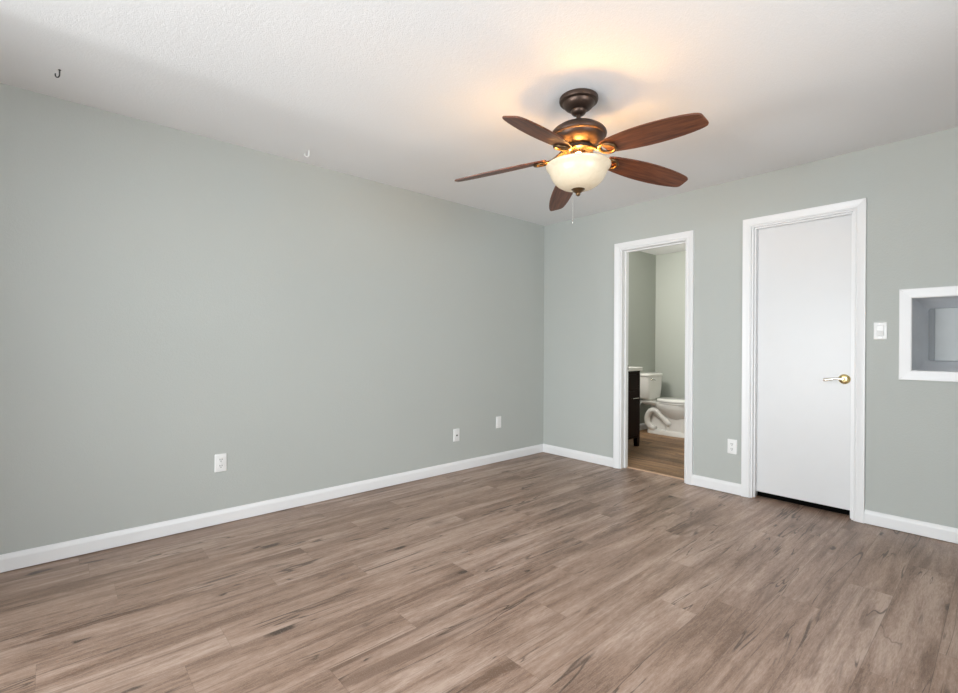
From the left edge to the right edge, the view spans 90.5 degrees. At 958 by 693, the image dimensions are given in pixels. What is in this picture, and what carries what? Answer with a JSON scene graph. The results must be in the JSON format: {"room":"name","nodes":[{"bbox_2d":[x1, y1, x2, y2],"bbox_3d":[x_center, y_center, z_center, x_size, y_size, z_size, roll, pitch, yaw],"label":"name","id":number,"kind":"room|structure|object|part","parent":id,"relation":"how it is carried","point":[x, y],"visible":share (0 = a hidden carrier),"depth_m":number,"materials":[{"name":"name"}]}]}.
{"room":"empty bedroom","nodes":[
{"label":"empty bedroom","id":0,"kind":"room"},
{"bbox_2d":[0,83,655,554],"bbox_3d":[-0.297,-0.084,4.314,7.650,2.440,0.120,0,0,-42],"label":"wall","id":1,"kind":"structure","parent":0,"point":[172,300],"depth_m":3.05,"materials":[{"name":"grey paint"}]},
{"bbox_2d":[215,453,226,472],"bbox_3d":[-1.645,0.742,3.026,0.070,0.114,0.009,0,0,-42],"label":"wall outlet","id":2,"kind":"object","parent":1,"relation":"attached to","point":[220,459],"visible":1,"depth_m":3.02,"materials":[{"name":"white plastic"}]},
{"bbox_2d":[0,444,542,572],"bbox_3d":[-1.160,1.086,3.459,4.990,0.086,0.014,0,0,-42],"label":"baseboard","id":3,"kind":"structure","parent":1,"relation":"attached to","point":[62,550],"depth_m":3.02,"materials":[{"name":"white wood"}]},
{"bbox_2d":[453,429,459,441],"bbox_3d":[-0.201,0.806,4.316,0.070,0.114,0.014,0,0,-42],"label":"wall plate","id":4,"kind":"object","parent":1,"relation":"attached to","point":[456,432],"visible":1,"depth_m":4.31,"materials":[{"name":"white plastic"}]},
{"bbox_2d":[496,416,500,427],"bbox_3d":[0.195,0.746,4.674,0.070,0.114,0.008,0,0,-42],"label":"wall plate","id":5,"kind":"object","parent":1,"relation":"attached to","point":[498,419],"visible":1,"depth_m":4.67,"materials":[{"name":"white plastic"}]},
{"bbox_2d":[640,423,647,429],"bbox_3d":[1.646,1.095,5.970,2.300,0.086,0.014,0,0,-42],"label":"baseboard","id":6,"kind":"structure","parent":1,"relation":"attached to","point":[643,426],"depth_m":6.50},
{"bbox_2d":[0,452,957,692],"bbox_3d":[0.426,1.144,1.766,5.095,0.001,4.653,0,0,-42],"label":"floor","id":7,"kind":"structure","parent":0,"point":[543,572],"depth_m":2.14,"materials":[{"name":"wood"}]},
{"bbox_2d":[0,0,957,254],"bbox_3d":[1.300,-1.343,2.533,7.650,0.100,4.893,0,0,-42],"label":"ceiling","id":8,"kind":"structure","parent":0,"point":[411,95],"depth_m":2.29,"materials":[{"name":"white paint"}]},
{"bbox_2d":[455,88,708,223],"bbox_3d":[0.531,-0.968,2.434,1.300,0.656,1.274,0,0,-42],"label":"ceiling fan","id":9,"kind":"object","parent":8,"relation":"hanging from","point":[579,170],"visible":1,"depth_m":2.38,"materials":[{"name":"brown wood"}]},
{"bbox_3d":[0.115,-0.959,2.601,0.513,0.007,0.147,-6,13,17],"label":"blade","id":10,"kind":"part","parent":9,"relation":"part of","materials":[{"name":"brown wood"}]},
{"bbox_3d":[0.272,-0.958,2.130,0.147,0.007,0.513,18,16,33],"label":"blade","id":11,"kind":"part","parent":9,"relation":"part of","materials":[{"name":"brown wood"}]},
{"bbox_3d":[0.375,-0.996,2.516,0.182,0.056,0.088,-6,13,17],"label":"blade arm","id":12,"kind":"part","parent":9,"relation":"part of","materials":[{"name":"brown metal"}]},
{"bbox_3d":[0.513,-0.943,2.894,0.147,0.007,0.513,-15,-8,-3],"label":"blade","id":13,"kind":"part","parent":9,"relation":"part of","materials":[{"name":"brown wood"}]},
{"bbox_3d":[0.433,-0.995,2.351,0.088,0.056,0.181,18,16,33],"label":"blade arm","id":14,"kind":"part","parent":9,"relation":"part of","materials":[{"name":"brown metal"}]},
{"bbox_3d":[0.517,-0.880,2.474,0.333,0.126,0.333,0,0,-42],"label":"lamp shade","id":15,"kind":"part","parent":9,"relation":"part of","materials":[{"name":"white glass"}]},
{"bbox_3d":[0.608,-0.995,2.356,0.088,0.056,0.182,19,-5,-37],"label":"blade arm","id":16,"kind":"part","parent":9,"relation":"part of","materials":[{"name":"brown metal"}]},
{"bbox_3d":[0.658,-0.995,2.524,0.181,0.056,0.088,7,-17,-18],"label":"blade arm","id":17,"kind":"part","parent":9,"relation":"part of","materials":[{"name":"brown metal"}]},
{"bbox_3d":[0.918,-0.955,2.608,0.513,0.007,0.147,7,-17,-18],"label":"blade","id":18,"kind":"part","parent":9,"relation":"part of","materials":[{"name":"brown wood"}]},
{"bbox_3d":[0.769,-0.955,2.135,0.147,0.007,0.513,19,-5,-37],"label":"blade","id":19,"kind":"part","parent":9,"relation":"part of","materials":[{"name":"brown wood"}]},
{"bbox_2d":[628,429,683,477],"bbox_3d":[2.253,1.147,5.280,2.315,0.001,1.853,0,0,-42],"label":"floor","id":20,"kind":"structure","parent":0,"point":[657,453],"depth_m":5.04,"materials":[{"name":"brown wood"}]},
{"bbox_2d":[628,367,642,445],"bbox_3d":[1.357,0.686,5.335,0.942,0.913,0.540,0,0,-42],"label":"vanity cabinet","id":21,"kind":"object","parent":20,"relation":"on","point":[633,372],"visible":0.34,"depth_m":5.37,"materials":[{"name":"brown wood"}]},
{"bbox_3d":[1.657,0.407,5.292,0.404,0.177,0.022,0,0,-42],"label":"drawer","id":22,"kind":"part","parent":21,"relation":"part of","materials":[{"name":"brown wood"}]},
{"bbox_3d":[1.655,0.755,5.293,0.404,0.507,0.022,0,0,-42],"label":"door","id":23,"kind":"part","parent":21,"relation":"part of","materials":[{"name":"brown wood"}]},
{"bbox_3d":[1.502,0.658,5.158,0.920,0.766,0.018,0,0,-42],"label":"frame","id":24,"kind":"part","parent":21,"relation":"part of","materials":[{"name":"brown wood"}]},
{"bbox_3d":[1.811,1.093,5.462,0.050,0.102,0.055,0,0,-42],"label":"leg","id":25,"kind":"part","parent":21,"relation":"part of","materials":[{"name":"brown wood"}]},
{"bbox_2d":[627,467,683,479],"bbox_3d":[1.602,1.142,4.275,0.028,0.006,0.593,0,0,-42],"label":"threshold","id":26,"kind":"object","parent":20,"relation":"on","point":[627,467],"visible":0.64,"depth_m":4.27,"materials":[{"name":"brown wood"}]},
{"bbox_2d":[640,372,684,437],"bbox_3d":[2.447,0.751,6.201,0.465,0.789,0.726,0,0,-42],"label":"toilet","id":27,"kind":"object","parent":20,"relation":"on","point":[666,415],"visible":0.8,"depth_m":6.21,"materials":[{"name":"white ceramic"}]},
{"bbox_3d":[2.298,0.543,6.405,0.396,0.293,0.204,0,0,-42],"label":"tank","id":28,"kind":"part","parent":27,"relation":"part of","materials":[{"name":"white ceramic"}]},
{"bbox_3d":[2.299,0.376,6.405,0.416,0.041,0.220,0,0,-42],"label":"tank lid","id":29,"kind":"part","parent":27,"relation":"part of","materials":[{"name":"white ceramic"}]},
{"bbox_3d":[2.547,0.727,6.126,0.376,0.016,0.480,0,0,-42],"label":"seat","id":30,"kind":"part","parent":27,"relation":"part of","materials":[{"name":"white plastic"}]},
{"bbox_3d":[2.546,0.697,6.128,0.382,0.032,0.486,0,0,-42],"label":"seat lid","id":31,"kind":"part","parent":27,"relation":"part of","materials":[{"name":"white plastic"}]},
{"bbox_2d":[655,251,685,398],"bbox_3d":[3.206,-0.070,6.045,0.120,2.440,1.973,0,0,-42],"label":"wall","id":32,"kind":"structure","parent":0,"point":[670,267],"depth_m":6.57,"materials":[{"name":"paint"}]},
{"bbox_2d":[543,127,957,527],"bbox_3d":[2.297,-0.070,3.433,0.120,2.440,4.893,0,0,-42],"label":"wall","id":33,"kind":"structure","parent":0,"point":[909,186],"depth_m":3.57,"materials":[{"name":"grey paint"}]},
{"bbox_2d":[543,444,612,466],"bbox_3d":[0.980,1.094,4.800,0.014,0.086,0.870,0,0,-42],"label":"baseboard","id":34,"kind":"structure","parent":33,"relation":"attached to","point":[579,455],"depth_m":4.76,"materials":[{"name":"white wood"}]},
{"bbox_2d":[613,230,693,484],"bbox_3d":[1.565,0.091,4.236,0.138,2.105,0.741,0,0,-42],"label":"doorway","id":35,"kind":"structure","parent":33,"relation":"in","point":[621,250],"depth_m":4.43,"materials":[{"name":"white wood"}]},
{"bbox_2d":[692,474,740,495],"bbox_3d":[1.886,1.101,3.787,0.014,0.086,0.395,0,0,-42],"label":"baseboard","id":36,"kind":"structure","parent":33,"relation":"attached to","point":[701,481],"depth_m":3.77,"materials":[{"name":"white wood"}]},
{"bbox_2d":[727,439,736,454],"bbox_3d":[1.971,0.780,3.697,0.009,0.114,0.070,0,0,-42],"label":"wall outlet","id":37,"kind":"object","parent":33,"relation":"attached to","point":[731,443],"visible":1,"depth_m":3.70,"materials":[{"name":"white plastic"}]},
{"bbox_2d":[741,198,866,522],"bbox_3d":[2.310,0.091,3.403,0.138,2.115,0.742,0,0,-42],"label":"door","id":38,"kind":"structure","parent":33,"relation":"in","point":[804,294],"depth_m":3.39,"materials":[{"name":"white paint"}]},
{"bbox_3d":[2.411,0.226,3.227,0.024,0.032,0.115,0,0,-42],"label":"lever","id":39,"kind":"part","parent":38,"relation":"part of","materials":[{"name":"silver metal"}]},
{"bbox_2d":[874,322,886,339],"bbox_3d":[2.564,-0.101,3.033,0.015,0.112,0.068,0,0,-42],"label":"light switch","id":40,"kind":"object","parent":33,"relation":"attached to","point":[880,328],"visible":1,"depth_m":3.03,"materials":[{"name":"white plastic"}]},
{"bbox_2d":[864,510,957,543],"bbox_3d":[3.150,1.109,2.374,0.014,0.086,1.927,0,0,-42],"label":"baseboard","id":41,"kind":"structure","parent":33,"relation":"attached to","point":[931,530],"depth_m":2.91,"materials":[{"name":"white wood"}]},
{"bbox_2d":[899,286,957,381],"bbox_3d":[3.019,-0.072,2.788,0.375,0.563,0.790,0,0,-42],"label":"wall niche","id":42,"kind":"object","parent":33,"relation":"attached to","point":[928,322],"visible":1,"depth_m":3.02,"materials":[{"name":"white paint"},{"name":"grey paint"}]},
{"bbox_3d":[3.157,-0.076,2.912,0.004,0.387,0.628,0,0,-42],"label":"plate","id":43,"kind":"part","parent":42,"relation":"part of","materials":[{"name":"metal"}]},
{"bbox_3d":[3.150,-0.076,2.905,0.016,0.339,0.520,0,0,-42],"label":"panel","id":44,"kind":"part","parent":42,"relation":"part of","materials":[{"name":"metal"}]},
{"bbox_2d":[758,491,849,514],"bbox_3d":[2.626,1.162,3.619,0.655,0.020,0.880,0,0,-42],"label":"floor","id":45,"kind":"structure","parent":0,"point":[772,496],"depth_m":3.48,"materials":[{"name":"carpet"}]}
]}

